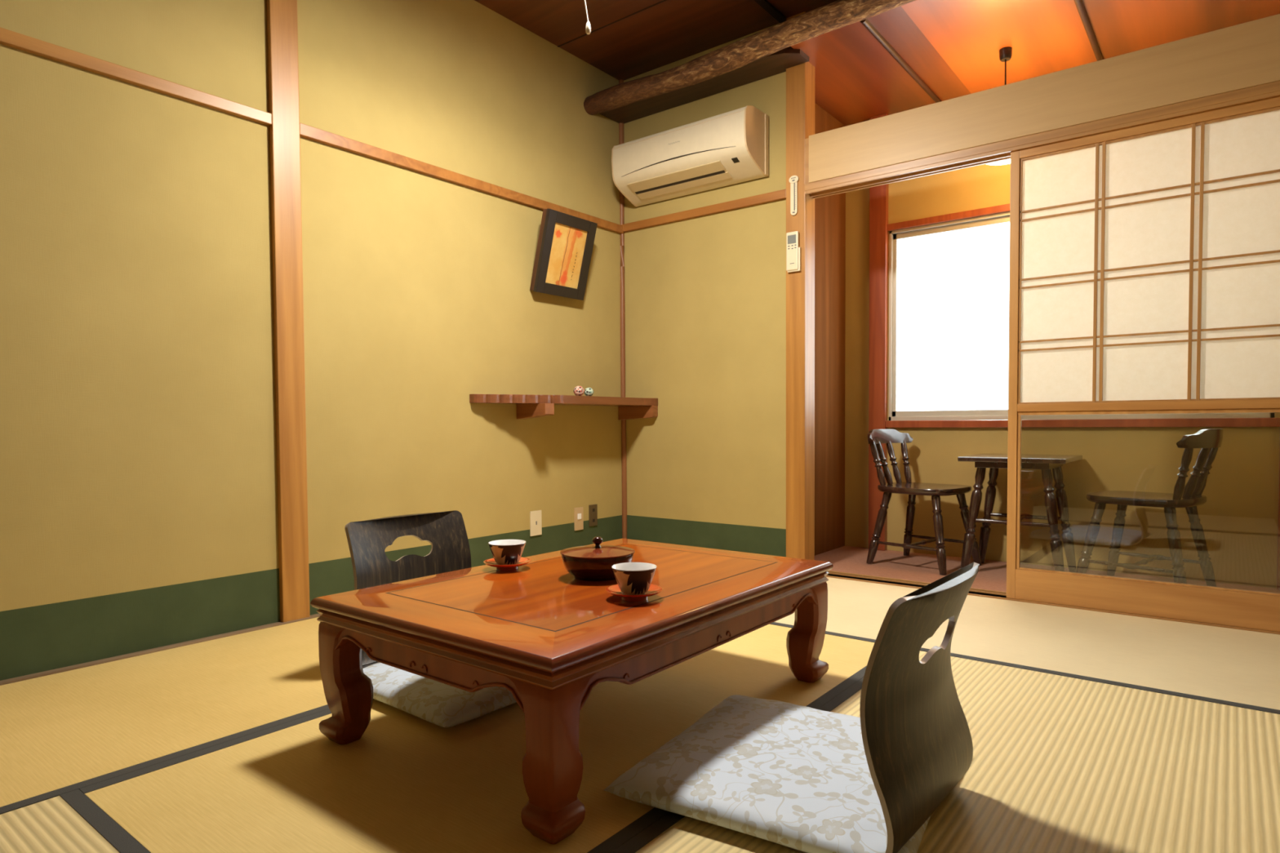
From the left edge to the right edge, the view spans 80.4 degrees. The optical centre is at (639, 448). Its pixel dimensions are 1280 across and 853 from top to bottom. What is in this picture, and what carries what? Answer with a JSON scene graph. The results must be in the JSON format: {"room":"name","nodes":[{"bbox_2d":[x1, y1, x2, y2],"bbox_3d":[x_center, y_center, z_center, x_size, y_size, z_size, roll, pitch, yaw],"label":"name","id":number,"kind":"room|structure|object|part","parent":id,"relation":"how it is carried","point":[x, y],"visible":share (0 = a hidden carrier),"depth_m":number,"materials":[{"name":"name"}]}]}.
{"room":"japanese tatami room","nodes":[
{"label":"japanese tatami room","id":0,"kind":"room"},
{"bbox_2d":[0,0,622,680],"bbox_3d":[-1.323,-0.627,2.766,0.100,2.715,3.850,1,2,38],"label":"wall","id":1,"kind":"structure","parent":0,"point":[139,482],"depth_m":2.66,"materials":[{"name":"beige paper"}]},
{"bbox_2d":[0,26,271,125],"bbox_3d":[-1.887,-1.135,1.937,0.022,0.038,1.881,1,2,38],"label":"rail","id":2,"kind":"object","parent":1,"relation":"attached to","point":[11,38],"visible":1,"depth_m":2.32,"materials":[{"name":"brown wood"}]},
{"bbox_2d":[0,613,320,685],"bbox_3d":[-1.268,0.653,2.771,0.038,0.056,3.850,1,2,38],"label":"baseboard","id":3,"kind":"structure","parent":1,"relation":"attached to","point":[277,624],"depth_m":2.38,"materials":[{"name":"brown wood"}]},
{"bbox_2d":[266,0,310,622],"bbox_3d":[-1.275,-0.676,2.735,0.032,2.615,0.101,1,2,38],"label":"post","id":4,"kind":"object","parent":1,"relation":"attached to","point":[282,15],"visible":1,"depth_m":2.73,"materials":[{"name":"brown wood"}]},
{"bbox_2d":[299,122,623,233],"bbox_3d":[-0.672,-1.192,3.488,0.022,0.042,1.858,1,2,38],"label":"rail","id":5,"kind":"object","parent":1,"relation":"attached to","point":[307,131],"visible":1,"depth_m":3.22,"materials":[{"name":"brown wood"}]},
{"bbox_2d":[529,510,542,536],"bbox_3d":[-0.513,0.367,3.736,0.008,0.122,0.075,1,2,38],"label":"wall plate","id":6,"kind":"object","parent":1,"relation":"attached to","point":[535,519],"visible":1,"depth_m":3.73,"materials":[{"name":"beige plastic"}]},
{"bbox_2d":[529,208,597,300],"bbox_3d":[-0.377,-0.955,3.761,0.146,0.388,0.340,1,2,38],"label":"picture frame","id":7,"kind":"object","parent":1,"relation":"attached to","point":[565,245],"visible":1,"depth_m":3.73,"materials":[{"name":"brown wood"}]},
{"bbox_2d":[545,222,586,288],"bbox_3d":[-0.368,-0.954,3.755,0.006,0.292,0.240,19,13,36],"label":"painting","id":8,"kind":"object","parent":7,"relation":"attached to","point":[567,241],"depth_m":3.75},
{"bbox_2d":[469,394,657,420],"bbox_3d":[-0.334,-0.202,3.759,0.245,0.116,1.091,1,2,38],"label":"corner shelf","id":9,"kind":"object","parent":1,"relation":"attached to","point":[528,406],"visible":1,"depth_m":3.62,"materials":[{"name":"brown wood"}]},
{"bbox_2d":[573,386,584,395],"bbox_3d":[-0.303,-0.286,3.752,0.054,0.051,0.053,0,2,4],"label":"ball","id":10,"kind":"object","parent":9,"relation":"on","point":[578,390],"visible":0.87,"depth_m":3.73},
{"bbox_2d":[584,387,593,395],"bbox_3d":[-0.257,-0.285,3.803,0.048,0.045,0.047,0,2,4],"label":"ball","id":11,"kind":"object","parent":9,"relation":"on","point":[588,391],"visible":0.8,"depth_m":3.79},
{"bbox_2d":[573,506,583,530],"bbox_3d":[-0.320,0.369,3.980,0.012,0.119,0.064,1,2,38],"label":"wall socket","id":12,"kind":"object","parent":1,"relation":"attached to","point":[578,512],"visible":1,"depth_m":3.97,"materials":[{"name":"beige plastic"}]},
{"bbox_2d":[588,504,597,526],"bbox_3d":[-0.251,0.358,4.071,0.008,0.114,0.062,1,2,38],"label":"power outlet","id":13,"kind":"object","parent":1,"relation":"attached to","point":[593,508],"visible":1,"depth_m":4.07,"materials":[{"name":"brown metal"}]},
{"bbox_2d":[618,79,626,538],"bbox_3d":[-0.097,-0.733,4.238,0.035,2.615,0.034,1,2,38],"label":"post","id":14,"kind":"object","parent":1,"relation":"attached to","point":[621,137],"visible":0.72,"depth_m":4.23,"materials":[{"name":"brown wood"}]},
{"bbox_2d":[583,0,915,115],"bbox_3d":[0.902,-1.811,3.104,2.950,0.156,0.134,1,2,38],"label":"log beam","id":15,"kind":"structure","parent":1,"relation":"attached to","point":[837,14],"depth_m":3.41,"materials":[{"name":"brown wood"}]},
{"bbox_2d":[474,0,836,79],"bbox_3d":[-0.112,-1.986,1.804,3.150,0.072,3.910,1,2,38],"label":"ceiling","id":16,"kind":"structure","parent":0,"point":[627,39],"depth_m":3.60,"materials":[{"name":"brown wood"}]},
{"bbox_2d":[584,0,591,34],"bbox_3d":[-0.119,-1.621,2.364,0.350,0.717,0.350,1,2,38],"label":"pull cord","id":17,"kind":"object","parent":16,"relation":"hanging from","point":[588,24],"visible":1,"depth_m":2.29,"materials":[{"name":"white fabric"}]},
{"bbox_3d":[-0.171,-1.421,2.282,0.010,0.252,0.036,1,2,38],"label":"pull cord","id":18,"kind":"part","parent":17,"relation":"part of","materials":[{"name":"white fabric"}]},
{"bbox_3d":[-0.157,-1.279,2.298,0.015,0.038,0.015,1,2,38],"label":"cord knob","id":19,"kind":"part","parent":17,"relation":"part of","materials":[{"name":"white plastic"}]},
{"bbox_2d":[623,22,786,556],"bbox_3d":[0.330,-0.677,3.966,1.020,2.715,0.080,1,2,38],"label":"wall","id":20,"kind":"structure","parent":0,"point":[705,295],"depth_m":3.90,"materials":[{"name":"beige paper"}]},
{"bbox_2d":[611,105,768,206],"bbox_3d":[0.235,-1.463,3.814,0.811,0.293,0.212,1,2,38],"label":"air conditioner","id":21,"kind":"object","parent":20,"relation":"attached to","point":[730,148],"visible":1,"depth_m":3.71,"materials":[{"name":"beige plastic"}]},
{"bbox_2d":[635,170,724,194],"bbox_3d":[0.193,-1.354,3.849,0.550,0.012,0.019,1,2,38],"label":"grille","id":22,"kind":"object","parent":21,"relation":"attached to","point":[707,175],"depth_m":3.84,"materials":[{"name":"white plastic"}]},
{"bbox_3d":[0.608,-1.459,3.638,0.006,0.287,0.029,1,2,38],"label":"mounting plate","id":23,"kind":"part","parent":21,"relation":"part of","materials":[{"name":"plastic"}]},
{"bbox_2d":[621,188,786,232],"bbox_3d":[0.300,-1.219,3.907,1.011,0.041,0.022,1,2,38],"label":"rail","id":24,"kind":"object","parent":20,"relation":"attached to","point":[778,195],"visible":1,"depth_m":3.86,"materials":[{"name":"brown wood"}]},
{"bbox_2d":[599,46,808,123],"bbox_3d":[0.273,-1.810,3.768,1.142,0.038,0.235,1,2,38],"label":"beam","id":25,"kind":"structure","parent":20,"relation":"attached to","point":[776,63],"depth_m":3.74,"materials":[{"name":"brown wood"}]},
{"bbox_2d":[814,102,845,555],"bbox_3d":[0.931,-0.627,4.107,0.095,2.398,0.880,1,2,38],"label":"wall","id":26,"kind":"structure","parent":0,"point":[829,211],"depth_m":4.18,"materials":[{"name":"brown wood"}]},
{"bbox_2d":[791,0,1279,126],"bbox_3d":[1.551,-1.822,3.405,2.500,0.030,1.150,1,2,38],"label":"ceiling","id":27,"kind":"structure","parent":0,"point":[953,46],"depth_m":3.35,"materials":[{"name":"orange wood"}]},
{"bbox_2d":[860,18,941,102],"bbox_3d":[1.255,-1.806,3.574,0.025,0.027,1.050,1,2,38],"label":"batten","id":28,"kind":"object","parent":27,"relation":"attached to","point":[865,23],"visible":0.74,"depth_m":3.48,"materials":[{"name":"brown wood"}]},
{"bbox_2d":[986,46,1012,165],"bbox_3d":[1.658,-1.566,3.438,0.260,0.510,0.260,1,2,38],"label":"pendant lamp","id":29,"kind":"object","parent":27,"relation":"hanging from","point":[1005,53],"visible":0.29,"depth_m":3.43,"materials":[{"name":"black plastic"}]},
{"bbox_3d":[1.659,-1.387,3.444,0.260,0.152,0.260,1,2,38],"label":"lamp shade","id":30,"kind":"part","parent":29,"relation":"part of","materials":[{"name":"white glass"}]},
{"bbox_3d":[1.658,-1.624,3.436,0.007,0.283,0.007,-1,2,-29],"label":"cord","id":31,"kind":"part","parent":29,"relation":"part of","materials":[{"name":"black plastic"}]},
{"bbox_2d":[1074,0,1103,61],"bbox_3d":[1.829,-1.795,3.125,0.025,0.027,1.050,1,2,38],"label":"batten","id":32,"kind":"object","parent":27,"relation":"attached to","point":[1079,4],"visible":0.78,"depth_m":3.23,"materials":[{"name":"brown wood"}]},
{"bbox_2d":[814,546,1279,630],"bbox_3d":[1.625,0.637,3.560,2.500,0.099,0.960,1,2,38],"label":"floor","id":33,"kind":"structure","parent":0,"point":[991,575],"depth_m":3.68,"materials":[{"name":"wood"}]},
{"bbox_2d":[786,11,814,559],"bbox_3d":[0.765,-0.718,3.613,0.099,2.615,0.107,1,2,38],"label":"post","id":34,"kind":"object","parent":33,"relation":"on","point":[800,78],"visible":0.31,"depth_m":3.58,"materials":[{"name":"brown wood"}]},
{"bbox_2d":[786,231,800,272],"bbox_3d":[0.721,-0.925,3.558,0.069,0.186,0.021,1,2,38],"label":"remote control","id":35,"kind":"object","parent":34,"relation":"attached to","point":[793,249],"visible":1,"depth_m":3.55,"materials":[{"name":"beige plastic"}]},
{"bbox_2d":[788,175,799,215],"bbox_3d":[0.722,-1.188,3.553,0.048,0.184,0.012,1,2,38],"label":"thermometer","id":36,"kind":"object","parent":34,"relation":"attached to","point":[793,180],"visible":1,"depth_m":3.55,"materials":[{"name":"white plastic"}]},
{"bbox_2d":[868,113,888,551],"bbox_3d":[1.328,-0.632,4.212,0.094,2.398,0.045,1,2,38],"label":"post","id":37,"kind":"object","parent":33,"relation":"on","point":[878,195],"visible":0.64,"depth_m":4.19,"materials":[{"name":"brown wood"}]},
{"bbox_2d":[866,429,981,574],"bbox_3d":[1.405,0.242,3.806,0.390,0.682,0.466,-2,2,-41],"label":"chair","id":38,"kind":"object","parent":33,"relation":"on","point":[875,437],"visible":0.96,"depth_m":3.81,"materials":[{"name":"brown wood"}]},
{"bbox_3d":[1.205,0.397,3.817,0.123,0.375,0.046,0,2,8],"label":"leg","id":39,"kind":"part","parent":38,"relation":"part of","materials":[{"name":"brown wood"}]},
{"bbox_3d":[1.280,-0.065,3.938,0.390,0.074,0.089,-2,2,-41],"label":"crest rail","id":40,"kind":"part","parent":38,"relation":"part of","materials":[{"name":"brown wood"}]},
{"bbox_3d":[1.429,0.389,4.010,0.046,0.375,0.123,0,2,-3],"label":"leg","id":41,"kind":"part","parent":38,"relation":"part of","materials":[{"name":"brown wood"}]},
{"bbox_3d":[1.420,0.199,3.787,0.366,0.036,0.395,-2,2,-41],"label":"seat","id":42,"kind":"part","parent":38,"relation":"part of","materials":[{"name":"brown wood"}]},
{"bbox_3d":[1.413,0.403,3.577,0.046,0.375,0.123,0,2,-3],"label":"leg","id":43,"kind":"part","parent":38,"relation":"part of","materials":[{"name":"brown wood"}]},
{"bbox_3d":[1.637,0.396,3.771,0.123,0.375,0.046,0,2,11],"label":"leg","id":44,"kind":"part","parent":38,"relation":"part of","materials":[{"name":"brown wood"}]},
{"bbox_2d":[957,453,1082,572],"bbox_3d":[1.791,0.311,3.571,0.448,0.553,0.464,1,2,38],"label":"side table","id":45,"kind":"object","parent":33,"relation":"on","point":[994,462],"visible":0.84,"depth_m":3.55,"materials":[{"name":"brown wood"}]},
{"bbox_3d":[1.570,0.335,3.568,0.110,0.507,0.048,0,2,15],"label":"leg","id":46,"kind":"part","parent":45,"relation":"part of","materials":[{"name":"brown wood"}]},
{"bbox_3d":[1.741,0.327,3.787,0.048,0.507,0.110,-1,2,-29],"label":"leg","id":47,"kind":"part","parent":45,"relation":"part of","materials":[{"name":"brown wood"}]},
{"bbox_3d":[1.786,0.070,3.565,0.310,0.030,0.340,1,2,38],"label":"table frame","id":48,"kind":"part","parent":45,"relation":"part of","materials":[{"name":"brown wood"}]},
{"bbox_3d":[1.834,0.340,3.361,0.048,0.507,0.110,-1,2,-29],"label":"leg","id":49,"kind":"part","parent":45,"relation":"part of","materials":[{"name":"brown wood"}]},
{"bbox_3d":[2.006,0.332,3.580,0.110,0.507,0.048,0,2,15],"label":"leg","id":50,"kind":"part","parent":45,"relation":"part of","materials":[{"name":"brown wood"}]},
{"bbox_2d":[1075,428,1222,586],"bbox_3d":[2.170,0.257,3.213,0.390,0.682,0.466,-2,2,-38],"label":"chair","id":51,"kind":"object","parent":33,"relation":"on","point":[1188,497],"visible":0.99,"depth_m":3.12,"materials":[{"name":"brown wood"}]},
{"bbox_3d":[1.942,0.410,3.270,0.123,0.375,0.046,0,2,14],"label":"leg","id":52,"kind":"part","parent":51,"relation":"part of","materials":[{"name":"brown wood"}]},
{"bbox_3d":[2.176,0.403,3.453,0.046,0.375,0.123,0,2,4],"label":"leg","id":53,"kind":"part","parent":51,"relation":"part of","materials":[{"name":"brown wood"}]},
{"bbox_3d":[2.156,0.213,3.230,0.366,0.036,0.395,-2,2,-38],"label":"seat","id":54,"kind":"part","parent":51,"relation":"part of","materials":[{"name":"brown wood"}]},
{"bbox_3d":[2.138,0.417,3.020,0.046,0.375,0.123,0,2,4],"label":"leg","id":55,"kind":"part","parent":51,"relation":"part of","materials":[{"name":"brown wood"}]},
{"bbox_3d":[2.284,-0.043,3.055,0.390,0.074,0.089,-2,2,-38],"label":"crest rail","id":56,"kind":"part","parent":51,"relation":"part of","materials":[{"name":"brown wood"}]},
{"bbox_3d":[2.371,0.409,3.203,0.123,0.375,0.046,0,2,14],"label":"leg","id":57,"kind":"part","parent":51,"relation":"part of","materials":[{"name":"brown wood"}]},
{"bbox_2d":[1276,439,1279,590],"bbox_3d":[2.710,-0.606,3.131,0.080,2.398,0.045,1,2,38],"label":"post","id":58,"kind":"object","parent":33,"relation":"on","point":[1278,516],"visible":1,"depth_m":3.17,"materials":[{"name":"brown wood"}]},
{"bbox_2d":[844,163,1279,588],"bbox_3d":[1.882,-0.625,3.858,2.500,2.398,0.100,1,2,38],"label":"wall","id":59,"kind":"structure","parent":0,"point":[1238,517],"depth_m":3.74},
{"bbox_2d":[887,203,1009,231],"bbox_3d":[2.025,-1.203,3.659,1.668,0.035,0.042,1,2,38],"label":"trim","id":60,"kind":"structure","parent":59,"relation":"attached to","point":[1006,207],"depth_m":3.95,"materials":[{"name":"brown wood"}]},
{"bbox_2d":[888,211,1274,420],"bbox_3d":[2.045,-0.665,3.706,1.642,1.043,0.075,1,2,38],"label":"window","id":61,"kind":"structure","parent":59,"relation":"in","point":[1004,217],"depth_m":4.01,"materials":[{"name":"metal"}]},
{"bbox_3d":[1.728,-0.674,3.940,0.826,1.005,0.018,1,2,38],"label":"sash","id":62,"kind":"part","parent":61,"relation":"part of","materials":[{"name":"metal"}]},
{"bbox_3d":[2.362,-0.662,3.474,0.828,1.005,0.018,1,2,38],"label":"sash","id":63,"kind":"part","parent":61,"relation":"part of","materials":[{"name":"metal"}]},
{"bbox_2d":[885,417,1279,427],"bbox_3d":[2.030,-0.124,3.692,1.668,0.038,0.048,1,2,38],"label":"sill","id":64,"kind":"structure","parent":59,"relation":"attached to","point":[1200,422],"depth_m":3.54,"materials":[{"name":"brown wood"}]},
{"bbox_3d":[-0.144,0.730,1.830,3.150,0.048,3.950,1,2,38],"label":"floor","id":65,"kind":"structure","parent":0,"visible":0},
{"bbox_2d":[0,789,150,852],"bbox_3d":[-0.607,0.725,0.488,2.023,0.051,0.966,1,2,38],"label":"mat","id":66,"kind":"object","parent":65,"relation":"on","point":[70,822],"visible":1,"depth_m":1.34,"materials":[{"name":"wicker"}]},
{"bbox_2d":[0,617,328,814],"bbox_3d":[-1.316,0.682,1.952,0.896,0.051,1.798,1,2,38],"label":"mat","id":67,"kind":"object","parent":65,"relation":"on","point":[60,733],"visible":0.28,"depth_m":1.93,"materials":[{"name":"wicker"}]},
{"bbox_2d":[344,510,471,668],"bbox_3d":[-0.557,0.427,2.211,0.494,0.433,0.411,1,2,39],"label":"chair","id":68,"kind":"object","parent":67,"relation":"on","point":[368,540],"visible":0.29,"depth_m":2.33,"materials":[{"name":"black wood"}]},
{"bbox_2d":[362,662,515,727],"bbox_3d":[-0.458,0.608,2.096,0.506,0.054,0.570,1,2,39],"label":"floor cushion","id":69,"kind":"object","parent":68,"relation":"on","point":[437,703],"visible":0.32,"depth_m":1.85,"materials":[{"name":"white fabric"}]},
{"bbox_2d":[79,624,874,852],"bbox_3d":[-0.134,0.675,1.942,0.976,0.051,1.905,1,2,38],"label":"mat","id":70,"kind":"object","parent":65,"relation":"on","point":[410,784],"visible":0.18,"depth_m":1.54,"materials":[{"name":"wicker"}]},
{"bbox_2d":[310,538,833,844],"bbox_3d":[-0.102,0.487,1.911,0.760,0.325,1.105,1,2,38],"label":"table","id":71,"kind":"object","parent":70,"relation":"on","point":[538,632],"visible":0.89,"depth_m":1.59,"materials":[{"name":"brown wood"}]},
{"bbox_3d":[-0.641,0.524,1.724,0.128,0.271,0.128,1,2,38],"label":"leg","id":72,"kind":"part","parent":71,"relation":"part of","materials":[{"name":"brown wood"}]},
{"bbox_2d":[483,556,531,570],"bbox_3d":[-0.355,0.311,2.032,0.126,0.022,0.126,1,2,38],"label":"saucer","id":73,"kind":"object","parent":71,"relation":"on","point":[523,561],"visible":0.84,"depth_m":2.01,"materials":[{"name":"paint"}]},
{"bbox_2d":[488,539,525,564],"bbox_3d":[-0.356,0.281,2.031,0.100,0.060,0.100,0,2,17],"label":"teacup","id":74,"kind":"object","parent":73,"relation":"on","point":[504,552],"visible":0.89,"depth_m":2.00,"materials":[{"name":"black ceramic"}]},
{"bbox_3d":[-0.155,0.533,1.343,0.128,0.271,0.128,1,2,38],"label":"leg","id":75,"kind":"part","parent":71,"relation":"part of","materials":[{"name":"brown wood"}]},
{"bbox_3d":[-0.102,0.364,1.907,0.744,0.030,1.089,1,2,38],"label":"moulding","id":76,"kind":"part","parent":71,"relation":"part of","materials":[{"name":"brown wood"}]},
{"bbox_2d":[560,536,635,581],"bbox_3d":[-0.107,0.273,1.920,0.189,0.102,0.189,1,2,38],"label":"lidded bowl","id":77,"kind":"object","parent":71,"relation":"on","point":[595,562],"visible":0.91,"depth_m":1.85,"materials":[{"name":"red paint"}]},
{"bbox_3d":[-0.107,0.257,1.919,0.189,0.014,0.189,1,2,38],"label":"lid","id":78,"kind":"part","parent":77,"relation":"part of","materials":[{"name":"red paint"}]},
{"bbox_3d":[-0.107,0.237,1.918,0.028,0.028,0.028,1,2,38],"label":"knob","id":79,"kind":"part","parent":77,"relation":"part of","materials":[{"name":"black paint"}]},
{"bbox_2d":[605,583,662,601],"bbox_3d":[-0.012,0.321,1.675,0.126,0.022,0.126,1,2,38],"label":"saucer","id":80,"kind":"object","parent":71,"relation":"on","point":[654,589],"visible":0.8,"depth_m":1.66,"materials":[{"name":"paint"}]},
{"bbox_2d":[611,562,657,595],"bbox_3d":[-0.013,0.290,1.674,0.100,0.060,0.100,1,2,26],"label":"teacup","id":81,"kind":"object","parent":80,"relation":"on","point":[632,578],"visible":0.96,"depth_m":1.65,"materials":[{"name":"black ceramic"}]},
{"bbox_3d":[0.439,0.505,2.100,0.128,0.271,0.128,1,2,38],"label":"leg","id":82,"kind":"part","parent":71,"relation":"part of","materials":[{"name":"brown wood"}]},
{"bbox_2d":[611,650,1279,852],"bbox_3d":[0.692,0.689,1.354,1.046,0.051,1.813,1,2,38],"label":"mat","id":83,"kind":"object","parent":65,"relation":"on","point":[1060,764],"visible":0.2,"depth_m":1.51,"materials":[{"name":"wicker"}]},
{"bbox_2d":[774,562,979,852],"bbox_3d":[0.354,0.440,1.433,0.494,0.446,0.411,1,2,40],"label":"chair","id":84,"kind":"object","parent":83,"relation":"on","point":[917,737],"visible":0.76,"depth_m":1.22,"materials":[{"name":"black wood"}]},
{"bbox_2d":[604,694,930,852],"bbox_3d":[0.314,0.622,1.516,0.550,0.054,0.570,1,2,32],"label":"floor cushion","id":85,"kind":"object","parent":84,"relation":"on","point":[797,777],"visible":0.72,"depth_m":1.40,"materials":[{"name":"white fabric"}]},
{"bbox_3d":[0.508,0.437,1.306,0.095,0.433,0.411,1,2,40],"label":"backrest","id":86,"kind":"part","parent":84,"relation":"part of","materials":[{"name":"black wood"}]},
{"bbox_2d":[768,577,1279,714],"bbox_3d":[1.141,0.641,2.719,2.023,0.051,0.888,1,2,38],"label":"mat","id":87,"kind":"object","parent":65,"relation":"on","point":[1232,667],"visible":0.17,"depth_m":2.42,"materials":[{"name":"wicker"}]},
{"bbox_2d":[826,570,1279,635],"bbox_3d":[1.534,0.626,3.062,1.830,0.054,0.135,1,2,38],"label":"threshold","id":88,"kind":"object","parent":65,"relation":"on","point":[840,574],"visible":0.06,"depth_m":3.12,"materials":[{"name":"brown wood"}]},
{"bbox_2d":[1006,96,1279,631],"bbox_3d":[1.839,-0.285,2.747,0.918,1.784,0.030,1,2,38],"label":"door","id":89,"kind":"structure","parent":88,"relation":"on","point":[1144,277],"depth_m":2.74,"materials":[{"name":"white paper"}]},
{"bbox_3d":[1.840,-0.156,2.751,0.852,0.030,0.030,1,2,38],"label":"rail","id":90,"kind":"part","parent":89,"relation":"part of","materials":[{"name":"brown wood"}]},
{"bbox_3d":[1.833,-1.155,2.718,0.852,0.043,0.030,1,2,38],"label":"rail","id":91,"kind":"part","parent":89,"relation":"part of","materials":[{"name":"brown wood"}]},
{"bbox_3d":[1.079,-0.581,0.886,0.100,2.715,3.850,1,2,38],"label":"wall","id":92,"kind":"structure","parent":0,"visible":0},
{"bbox_2d":[804,80,1279,199],"bbox_3d":[1.519,-1.299,2.996,1.830,0.253,0.115,1,2,38],"label":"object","id":93,"kind":"object","parent":92,"relation":"attached to","point":[997,151],"visible":0.88,"depth_m":2.99,"materials":[{"name":"brown wood"}]},
{"bbox_2d":[808,13,1279,182],"bbox_3d":[1.498,-1.323,2.950,1.807,0.215,0.028,1,2,38],"label":"lintel","id":94,"kind":"object","parent":92,"relation":"attached to","point":[1246,55],"visible":1,"depth_m":2.85,"materials":[{"name":"beige wood"}]}
]}

